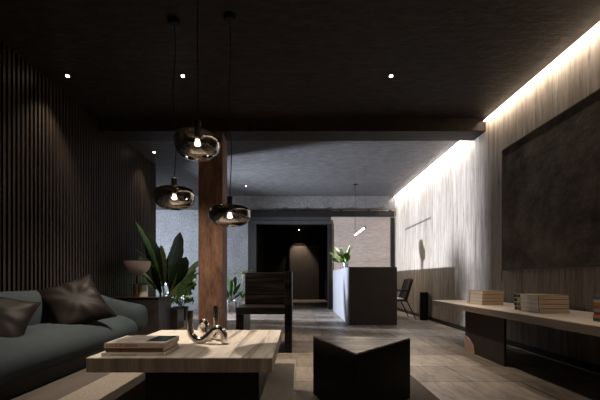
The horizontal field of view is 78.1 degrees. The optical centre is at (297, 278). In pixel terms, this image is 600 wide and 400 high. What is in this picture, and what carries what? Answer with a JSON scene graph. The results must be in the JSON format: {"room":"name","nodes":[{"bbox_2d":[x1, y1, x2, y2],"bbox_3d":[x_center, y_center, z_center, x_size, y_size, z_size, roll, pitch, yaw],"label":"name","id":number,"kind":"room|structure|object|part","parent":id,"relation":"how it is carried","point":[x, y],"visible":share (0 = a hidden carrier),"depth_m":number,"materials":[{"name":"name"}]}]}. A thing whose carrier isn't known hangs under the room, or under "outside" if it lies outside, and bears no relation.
{"room":"living room","nodes":[
{"label":"living room","id":0,"kind":"room"},
{"bbox_2d":[0,40,155,296],"bbox_3d":[-3.232,-0.790,3.365,0.265,3.400,9.530,0,0,0],"label":"wall","id":1,"kind":"structure","parent":0,"point":[72,197],"depth_m":4.83,"materials":[{"name":"brown wood"}]},
{"bbox_2d":[173,306,188,319],"bbox_3d":[-2.600,0.760,8.200,0.340,0.300,0.340,0,0,0],"label":"pot","id":2,"kind":"object","parent":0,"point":[185,307],"depth_m":8.13,"materials":[{"name":"black metal"}]},
{"bbox_2d":[257,225,266,272],"bbox_3d":[-1.500,-0.640,14.000,0.200,3.100,5.400,0,0,0],"label":"wall","id":3,"kind":"structure","parent":0,"point":[261,231],"depth_m":14.19,"materials":[{"name":"paint"}]},
{"bbox_2d":[156,196,394,308],"bbox_3d":[-1.095,-0.790,11.200,8.010,3.400,0.200,0,0,0],"label":"wall","id":4,"kind":"structure","parent":0,"point":[169,223],"depth_m":11.10,"materials":[{"name":"grey paint"}]},
{"bbox_2d":[248,221,256,272],"bbox_3d":[-1.375,-0.420,11.185,0.250,2.660,0.230,0,0,0],"label":"trim","id":5,"kind":"structure","parent":4,"relation":"attached to","point":[252,226],"depth_m":11.07,"materials":[{"name":"metal"}]},
{"bbox_2d":[256,221,330,224],"bbox_3d":[-0.130,-1.700,11.185,2.240,0.100,0.230,0,0,0],"label":"trim","id":6,"kind":"structure","parent":4,"relation":"attached to","point":[257,222],"depth_m":11.07,"materials":[{"name":"metal"}]},
{"bbox_2d":[251,210,393,216],"bbox_3d":[0.620,-1.952,11.027,4.480,0.205,0.145,0,0,0],"label":"ceiling beam","id":7,"kind":"structure","parent":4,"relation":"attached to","point":[276,213],"depth_m":10.96,"materials":[{"name":"black metal"}]},
{"bbox_2d":[327,224,331,308],"bbox_3d":[0.955,-0.370,11.185,0.110,2.560,0.230,0,0,0],"label":"trim","id":8,"kind":"structure","parent":4,"relation":"attached to","point":[329,226],"depth_m":11.07,"materials":[{"name":"black metal"}]},
{"bbox_2d":[390,218,393,266],"bbox_3d":[2.825,-0.460,11.070,0.110,2.740,0.060,0,0,0],"label":"trim","id":9,"kind":"structure","parent":4,"relation":"attached to","point":[391,219],"depth_m":11.04,"materials":[{"name":"black metal"}]},
{"bbox_2d":[263,225,326,230],"bbox_3d":[-0.100,-2.220,14.000,3.000,0.140,5.400,0,0,0],"label":"ceiling","id":10,"kind":"structure","parent":0,"point":[267,227],"depth_m":15.45,"materials":[{"name":"paint"}]},
{"bbox_2d":[267,231,324,298],"bbox_3d":[-0.100,-0.640,16.600,3.000,3.100,0.200,0,0,0],"label":"wall","id":11,"kind":"structure","parent":0,"point":[278,242],"depth_m":16.50,"materials":[{"name":"paint"}]},
{"bbox_2d":[290,245,318,298],"bbox_3d":[0.285,-0.315,16.423,1.290,2.410,0.154,0,0,0],"label":"door","id":12,"kind":"structure","parent":11,"relation":"in","point":[304,259],"depth_m":16.44,"materials":[{"name":"brown wood"}]},
{"bbox_2d":[289,243,319,299],"bbox_3d":[0.285,-0.335,16.460,1.410,2.490,0.080,0,0,0],"label":"trim","id":13,"kind":"structure","parent":11,"relation":"attached to","point":[289,243],"depth_m":16.42,"materials":[{"name":"black wood"}]},
{"bbox_2d":[0,0,599,195],"bbox_3d":[-0.995,-2.590,4.950,8.210,0.200,12.700,0,0,0],"label":"ceiling","id":14,"kind":"structure","parent":0,"point":[290,58],"depth_m":4.30,"materials":[{"name":"concrete"}]},
{"bbox_2d":[63,73,71,77],"bbox_3d":[-2.820,-2.483,4.530,0.100,0.013,0.100,0,0,0],"label":"recessed light","id":15,"kind":"object","parent":14,"relation":"in","point":[64,74],"visible":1,"depth_m":4.52,"materials":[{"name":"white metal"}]},
{"bbox_2d":[153,16,194,210],"bbox_3d":[-1.190,-1.580,3.560,0.384,1.820,0.384,0,0,0],"label":"glass pendant","id":16,"kind":"object","parent":14,"relation":"hanging from","point":[173,196],"visible":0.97,"depth_m":3.45,"materials":[{"name":"brown glass"}]},
{"bbox_2d":[171,178,176,184],"bbox_3d":[-1.190,-0.900,3.560,0.056,0.140,0.056,0,0,0],"label":"socket","id":17,"kind":"object","parent":16,"relation":"attached to","point":[173,180],"depth_m":3.54,"materials":[{"name":"black metal"}]},
{"bbox_3d":[-1.190,-0.775,3.560,0.384,0.210,0.384,0,0,0],"label":"lamp shade","id":18,"kind":"part","parent":16,"relation":"part of","materials":[{"name":"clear glass"}]},
{"bbox_3d":[-1.187,-1.715,3.560,0.043,1.490,0.009,0,0,0],"label":"cord","id":19,"kind":"part","parent":16,"relation":"part of","materials":[{"name":"black metal"}]},
{"bbox_2d":[179,73,186,77],"bbox_3d":[-1.410,-2.483,4.530,0.100,0.013,0.100,0,0,0],"label":"recessed light","id":20,"kind":"object","parent":14,"relation":"in","point":[181,74],"visible":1,"depth_m":4.52,"materials":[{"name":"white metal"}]},
{"bbox_2d":[174,0,219,161],"bbox_3d":[-0.820,-1.734,3.020,0.366,1.512,0.366,0,0,0],"label":"glass pendant","id":21,"kind":"object","parent":14,"relation":"hanging from","point":[196,143],"visible":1,"depth_m":2.90,"materials":[{"name":"brown glass"}]},
{"bbox_3d":[-0.820,-1.090,3.020,0.366,0.225,0.366,0,0,0],"label":"lamp shade","id":22,"kind":"part","parent":21,"relation":"part of","materials":[{"name":"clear glass"}]},
{"bbox_2d":[194,120,200,126],"bbox_3d":[-0.820,-1.222,3.020,0.056,0.140,0.056,0,0,0],"label":"socket","id":23,"kind":"object","parent":21,"relation":"attached to","point":[197,123],"depth_m":3.00,"materials":[{"name":"black metal"}]},
{"bbox_3d":[-0.819,-1.876,3.020,0.016,1.168,0.009,0,0,0],"label":"cord","id":24,"kind":"part","parent":21,"relation":"part of","materials":[{"name":"black metal"}]},
{"bbox_2d":[208,11,250,226],"bbox_3d":[-0.645,-1.494,3.500,0.394,1.992,0.394,0,0,0],"label":"glass pendant","id":25,"kind":"object","parent":14,"relation":"hanging from","point":[229,214],"visible":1,"depth_m":3.39,"materials":[{"name":"brown glass"}]},
{"bbox_3d":[-0.645,-0.595,3.500,0.394,0.195,0.394,0,0,0],"label":"lamp shade","id":26,"kind":"part","parent":25,"relation":"part of","materials":[{"name":"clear glass"}]},
{"bbox_2d":[227,196,232,203],"bbox_3d":[-0.645,-0.713,3.500,0.056,0.140,0.056,0,0,0],"label":"socket","id":27,"kind":"object","parent":25,"relation":"attached to","point":[229,198],"depth_m":3.47,"materials":[{"name":"black metal"}]},
{"bbox_3d":[-0.643,-1.621,3.500,0.034,1.678,0.009,0,0,0],"label":"cord","id":28,"kind":"part","parent":25,"relation":"part of","materials":[{"name":"black metal"}]},
{"bbox_2d":[98,118,485,140],"bbox_3d":[-0.128,-2.400,5.935,6.075,0.220,0.410,0,0,0],"label":"beam","id":29,"kind":"structure","parent":14,"relation":"attached to","point":[113,129],"depth_m":5.73,"materials":[{"name":"paint"}]},
{"bbox_2d":[325,228,326,300],"bbox_3d":[1.300,-0.640,14.000,0.200,3.100,5.400,0,0,0],"label":"wall","id":30,"kind":"structure","parent":0,"point":[326,228],"depth_m":15.58,"materials":[{"name":"paint"}]},
{"bbox_2d":[135,299,599,399],"bbox_3d":[-0.995,1.010,7.650,8.210,0.200,18.100,0,0,0],"label":"floor","id":31,"kind":"structure","parent":0,"point":[439,360],"depth_m":3.98,"materials":[{"name":"wood"}]},
{"bbox_2d":[0,290,147,399],"bbox_3d":[-2.556,0.515,3.099,0.932,0.791,5.198,0,0,0],"label":"sofa","id":32,"kind":"object","parent":31,"relation":"on","point":[47,352],"visible":0.78,"depth_m":3.42,"materials":[{"name":"fabric"}]},
{"bbox_2d":[0,297,41,337],"bbox_3d":[-2.545,0.362,3.037,0.662,0.544,0.518,0,0,-27],"label":"cushion","id":33,"kind":"object","parent":32,"relation":"on","point":[15,315],"visible":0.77,"depth_m":3.13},
{"bbox_3d":[-2.530,0.658,3.025,0.880,0.410,4.250,0,0,0],"label":"seat","id":34,"kind":"part","parent":32,"relation":"part of","materials":[{"name":"fabric"}]},
{"bbox_3d":[-2.790,0.455,3.106,0.685,0.671,5.232,0,0,4],"label":"backrest","id":35,"kind":"part","parent":32,"relation":"part of","materials":[{"name":"fabric"}]},
{"bbox_2d":[37,274,116,324],"bbox_3d":[-2.455,0.246,4.068,0.475,0.621,0.697,0,0,33],"label":"cushion","id":36,"kind":"object","parent":32,"relation":"on","point":[78,301],"visible":0.9,"depth_m":3.98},
{"bbox_2d":[110,295,171,334],"bbox_3d":[-2.658,0.601,6.320,0.805,0.618,0.640,0,0,0],"label":"side table","id":37,"kind":"object","parent":31,"relation":"on","point":[158,307],"visible":0.62,"depth_m":6.02,"materials":[{"name":"wood"}]},
{"bbox_2d":[123,261,150,296],"bbox_3d":[-2.670,-0.003,6.220,0.490,0.590,0.430,0,0,0],"label":"table lamp","id":38,"kind":"object","parent":37,"relation":"on","point":[136,268],"visible":1,"depth_m":6.13,"materials":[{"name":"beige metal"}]},
{"bbox_3d":[-2.700,-0.180,6.220,0.430,0.235,0.430,0,0,0],"label":"lamp shade","id":39,"kind":"part","parent":38,"relation":"part of","materials":[{"name":"beige fabric"}]},
{"bbox_2d":[10,359,295,399],"bbox_3d":[-1.085,0.905,2.280,2.130,0.010,3.760,0,0,0],"label":"rug","id":40,"kind":"object","parent":31,"relation":"on","point":[280,384],"visible":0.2,"depth_m":3.07,"materials":[{"name":"grey fabric"}]},
{"bbox_2d":[86,330,280,399],"bbox_3d":[-0.827,0.725,3.283,1.298,0.350,1.414,0,0,0],"label":"coffee table","id":41,"kind":"object","parent":40,"relation":"on","point":[239,368],"visible":0.84,"depth_m":2.66,"materials":[{"name":"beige wood"}]},
{"bbox_2d":[101,344,178,355],"bbox_3d":[-1.177,0.538,2.805,0.443,0.024,0.350,0,0,0],"label":"book","id":42,"kind":"object","parent":41,"relation":"on","point":[176,346],"visible":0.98,"depth_m":2.63,"materials":[{"name":"paper"}]},
{"bbox_2d":[106,341,177,352],"bbox_3d":[-1.170,0.510,2.812,0.410,0.032,0.336,0,0,0],"label":"book","id":43,"kind":"object","parent":42,"relation":"on","point":[108,350],"visible":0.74,"depth_m":2.65,"materials":[{"name":"paper"}]},
{"bbox_2d":[104,336,178,347],"bbox_3d":[-1.170,0.475,2.815,0.430,0.037,0.350,0,0,0],"label":"book","id":44,"kind":"object","parent":43,"relation":"on","point":[126,341],"visible":1,"depth_m":2.71,"materials":[{"name":"paper"}]},
{"bbox_2d":[147,336,175,340],"bbox_3d":[-1.044,0.457,2.851,0.152,0.001,0.262,0,0,0],"label":"photo","id":45,"kind":"object","parent":44,"relation":"on","point":[156,338],"depth_m":2.84},
{"bbox_2d":[186,310,227,343],"bbox_3d":[-0.778,0.410,3.160,0.356,0.281,0.060,0,0,0],"label":"candle holder","id":46,"kind":"object","parent":41,"relation":"on","point":[222,331],"visible":1,"depth_m":3.13,"materials":[{"name":"silver metal"}]},
{"bbox_2d":[198,306,218,338],"bbox_3d":[-0.799,0.398,3.345,0.195,0.296,0.115,0,0,-26],"label":"candle holder","id":47,"kind":"object","parent":41,"relation":"on","point":[204,325],"visible":0.75,"depth_m":3.35,"materials":[{"name":"silver metal"}]},
{"bbox_2d":[135,221,197,328],"bbox_3d":[-2.455,-0.048,6.665,1.155,1.915,0.965,0,0,0],"label":"banana plant","id":48,"kind":"object","parent":31,"relation":"on","point":[175,271],"visible":0.72,"depth_m":6.79,"materials":[{"name":"green plant"}]},
{"bbox_3d":[-2.375,0.730,6.850,0.410,0.360,0.380,0,0,0],"label":"planter","id":49,"kind":"part","parent":48,"relation":"part of","materials":[{"name":"stone"}]},
{"bbox_2d":[165,266,197,319],"bbox_3d":[-2.637,0.265,8.266,0.943,1.290,0.576,0,0,0],"label":"potted shrub","id":50,"kind":"object","parent":31,"relation":"on","point":[186,299],"visible":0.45,"depth_m":8.20,"materials":[{"name":"green plant"}]},
{"bbox_2d":[198,132,226,329],"bbox_3d":[-1.360,-0.690,5.933,0.380,3.200,0.375,0,0,0],"label":"column","id":51,"kind":"structure","parent":31,"relation":"on","point":[212,174],"depth_m":5.75,"materials":[{"name":"brown wood"}]},
{"bbox_2d":[227,276,242,311],"bbox_3d":[-1.900,0.405,10.450,0.682,1.011,0.330,0,0,0],"label":"potted plant","id":52,"kind":"object","parent":31,"relation":"on","point":[231,304],"visible":0.84,"depth_m":10.38,"materials":[{"name":"green plant"}]},
{"bbox_3d":[-1.890,0.755,10.450,0.330,0.310,0.330,0,0,0],"label":"pot","id":53,"kind":"part","parent":52,"relation":"part of","materials":[{"name":"silver metal"}]},
{"bbox_2d":[230,270,249,305],"bbox_3d":[-1.613,0.324,10.611,0.663,1.172,0.686,0,0,0],"label":"potted palm","id":54,"kind":"object","parent":31,"relation":"on","point":[242,294],"visible":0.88,"depth_m":10.58,"materials":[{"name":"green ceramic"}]},
{"bbox_2d":[236,271,292,352],"bbox_3d":[-0.420,0.407,4.900,0.690,1.005,0.700,0,0,0],"label":"lounge chair","id":55,"kind":"object","parent":31,"relation":"on","point":[265,293],"visible":0.89,"depth_m":5.08,"materials":[{"name":"black wood"}]},
{"bbox_3d":[-0.718,0.672,4.880,0.095,0.475,0.640,0,0,0],"label":"leg","id":56,"kind":"part","parent":55,"relation":"part of","materials":[{"name":"black wood"}]},
{"bbox_3d":[-0.465,0.393,4.875,0.600,0.085,0.650,0,0,0],"label":"seat","id":57,"kind":"part","parent":55,"relation":"part of","materials":[{"name":"black wood"}]},
{"bbox_3d":[-0.450,0.130,5.160,0.570,0.440,0.080,0,0,0],"label":"backrest","id":58,"kind":"part","parent":55,"relation":"part of","materials":[{"name":"black wood"}]},
{"bbox_2d":[333,267,396,324],"bbox_3d":[1.482,0.335,8.960,0.955,1.150,3.280,0,0,0],"label":"reception desk","id":59,"kind":"object","parent":31,"relation":"on","point":[361,295],"visible":1,"depth_m":7.32,"materials":[{"name":"brown laminate"}]},
{"bbox_2d":[330,245,350,267],"bbox_3d":[0.991,-0.521,8.700,0.526,0.563,0.346,0,0,0],"label":"plant","id":60,"kind":"object","parent":59,"relation":"on","point":[341,257],"visible":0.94,"depth_m":8.66,"materials":[{"name":"green plant"}]},
{"bbox_3d":[1.016,0.335,8.960,0.023,1.150,3.280,0,0,0],"label":"panel","id":61,"kind":"part","parent":59,"relation":"part of","materials":[{"name":"metal"}]},
{"bbox_2d":[350,267,396,267],"bbox_3d":[1.495,-0.231,8.965,0.930,0.018,3.270,0,0,0],"label":"countertop","id":62,"kind":"structure","parent":59,"relation":"on","point":[350,267],"depth_m":7.33,"materials":[{"name":"laminate"}]},
{"bbox_2d":[397,278,416,319],"bbox_3d":[2.352,0.448,8.570,0.604,0.934,0.612,0,0,0],"label":"chair","id":63,"kind":"object","parent":31,"relation":"on","point":[405,289],"visible":0.78,"depth_m":8.38,"materials":[{"name":"black metal"}]},
{"bbox_2d":[407,375,439,399],"bbox_3d":[0.630,0.905,2.000,0.860,0.010,3.200,0,0,0],"label":"rug","id":64,"kind":"object","parent":31,"relation":"on","point":[418,391],"visible":0.02,"depth_m":2.93,"materials":[{"name":"fabric"}]},
{"bbox_2d":[313,336,409,399],"bbox_3d":[0.484,0.672,2.550,0.731,0.456,0.699,0,0,0],"label":"stool","id":65,"kind":"object","parent":64,"relation":"on","point":[344,367],"visible":1,"depth_m":2.52,"materials":[{"name":"black wood"}]},
{"bbox_3d":[0.484,0.450,2.550,0.731,0.011,0.699,0,0,0],"label":"seat","id":66,"kind":"part","parent":65,"relation":"part of","materials":[{"name":"black wood"}]},
{"bbox_2d":[419,292,427,319],"bbox_3d":[2.790,0.604,8.200,0.186,0.612,0.186,0,0,0],"label":"waste bin","id":67,"kind":"object","parent":31,"relation":"on","point":[423,295],"visible":0.99,"depth_m":8.13,"materials":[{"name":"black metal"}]},
{"bbox_2d":[432,300,599,366],"bbox_3d":[2.455,0.616,3.430,0.810,0.588,4.460,0,0,0],"label":"console table","id":68,"kind":"object","parent":31,"relation":"on","point":[485,325],"visible":0.88,"depth_m":3.99,"materials":[{"name":"brown wood"}]},
{"bbox_2d":[467,300,502,304],"bbox_3d":[2.404,0.301,4.770,0.269,0.043,0.400,0,0,0],"label":"book","id":69,"kind":"object","parent":68,"relation":"on","point":[468,301],"visible":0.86,"depth_m":4.57,"materials":[{"name":"beige paper"}]},
{"bbox_2d":[467,297,503,301],"bbox_3d":[2.407,0.257,4.766,0.269,0.043,0.400,0,0,0],"label":"book","id":70,"kind":"object","parent":69,"relation":"on","point":[468,298],"visible":0.89,"depth_m":4.57,"materials":[{"name":"beige paper"}]},
{"bbox_2d":[467,293,503,297],"bbox_3d":[2.404,0.214,4.762,0.269,0.043,0.400,0,0,0],"label":"book","id":71,"kind":"object","parent":70,"relation":"on","point":[468,294],"visible":0.89,"depth_m":4.57,"materials":[{"name":"beige paper"}]},
{"bbox_2d":[468,290,503,294],"bbox_3d":[2.407,0.170,4.758,0.269,0.043,0.400,0,0,0],"label":"book","id":72,"kind":"object","parent":71,"relation":"on","point":[483,292],"visible":1,"depth_m":4.56,"materials":[{"name":"beige paper"}]},
{"bbox_3d":[2.152,0.652,4.290,0.025,0.516,0.900,0,0,0],"label":"leg","id":73,"kind":"part","parent":68,"relation":"part of","materials":[{"name":"black wood"}]},
{"bbox_2d":[515,306,569,312],"bbox_3d":[2.412,0.301,3.675,0.286,0.042,0.400,0,0,0],"label":"book","id":74,"kind":"object","parent":68,"relation":"on","point":[535,310],"visible":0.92,"depth_m":3.48,"materials":[{"name":"beige paper"}]},
{"bbox_2d":[514,302,568,308],"bbox_3d":[2.409,0.259,3.678,0.286,0.042,0.400,0,0,0],"label":"book","id":75,"kind":"object","parent":74,"relation":"on","point":[530,305],"visible":0.92,"depth_m":3.48,"materials":[{"name":"beige paper"}]},
{"bbox_2d":[514,298,568,303],"bbox_3d":[2.412,0.216,3.681,0.286,0.042,0.400,0,0,0],"label":"book","id":76,"kind":"object","parent":75,"relation":"on","point":[534,301],"visible":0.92,"depth_m":3.48,"materials":[{"name":"beige paper"}]},
{"bbox_2d":[514,294,568,299],"bbox_3d":[2.409,0.174,3.684,0.286,0.042,0.400,0,0,0],"label":"book","id":77,"kind":"object","parent":76,"relation":"on","point":[526,296],"visible":1,"depth_m":3.49,"materials":[{"name":"beige paper"}]},
{"bbox_2d":[395,21,599,365],"bbox_3d":[3.010,-0.790,4.950,0.200,3.400,12.700,0,0,0],"label":"wall","id":78,"kind":"structure","parent":0,"point":[448,221],"depth_m":5.65,"materials":[{"name":"brown wood"}]},
{"bbox_2d":[394,141,461,197],"bbox_3d":[2.890,-2.446,8.620,0.030,0.012,4.960,0,0,0],"label":"light","id":79,"kind":"object","parent":78,"relation":"attached to","point":[459,141],"visible":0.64,"depth_m":7.96,"materials":[{"name":"white"}]},
{"bbox_2d":[397,308,599,373],"bbox_3d":[2.902,0.873,4.950,0.015,0.075,12.300,0,0,0],"label":"baseboard","id":80,"kind":"structure","parent":78,"relation":"attached to","point":[595,368],"depth_m":4.40,"materials":[{"name":"black wood"}]},
{"bbox_2d":[484,22,599,120],"bbox_3d":[2.890,-2.446,2.265,0.030,0.012,6.930,0,0,0],"label":"light","id":81,"kind":"object","parent":78,"relation":"attached to","point":[598,24],"visible":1,"depth_m":4.25,"materials":[{"name":"beige"}]},
{"bbox_2d":[502,88,599,270],"bbox_3d":[2.882,-0.960,3.735,0.055,1.690,2.910,0,0,0],"label":"wall art","id":82,"kind":"object","parent":78,"relation":"attached to","point":[551,174],"visible":1,"depth_m":4.13,"materials":[{"name":"paint"}]}
]}

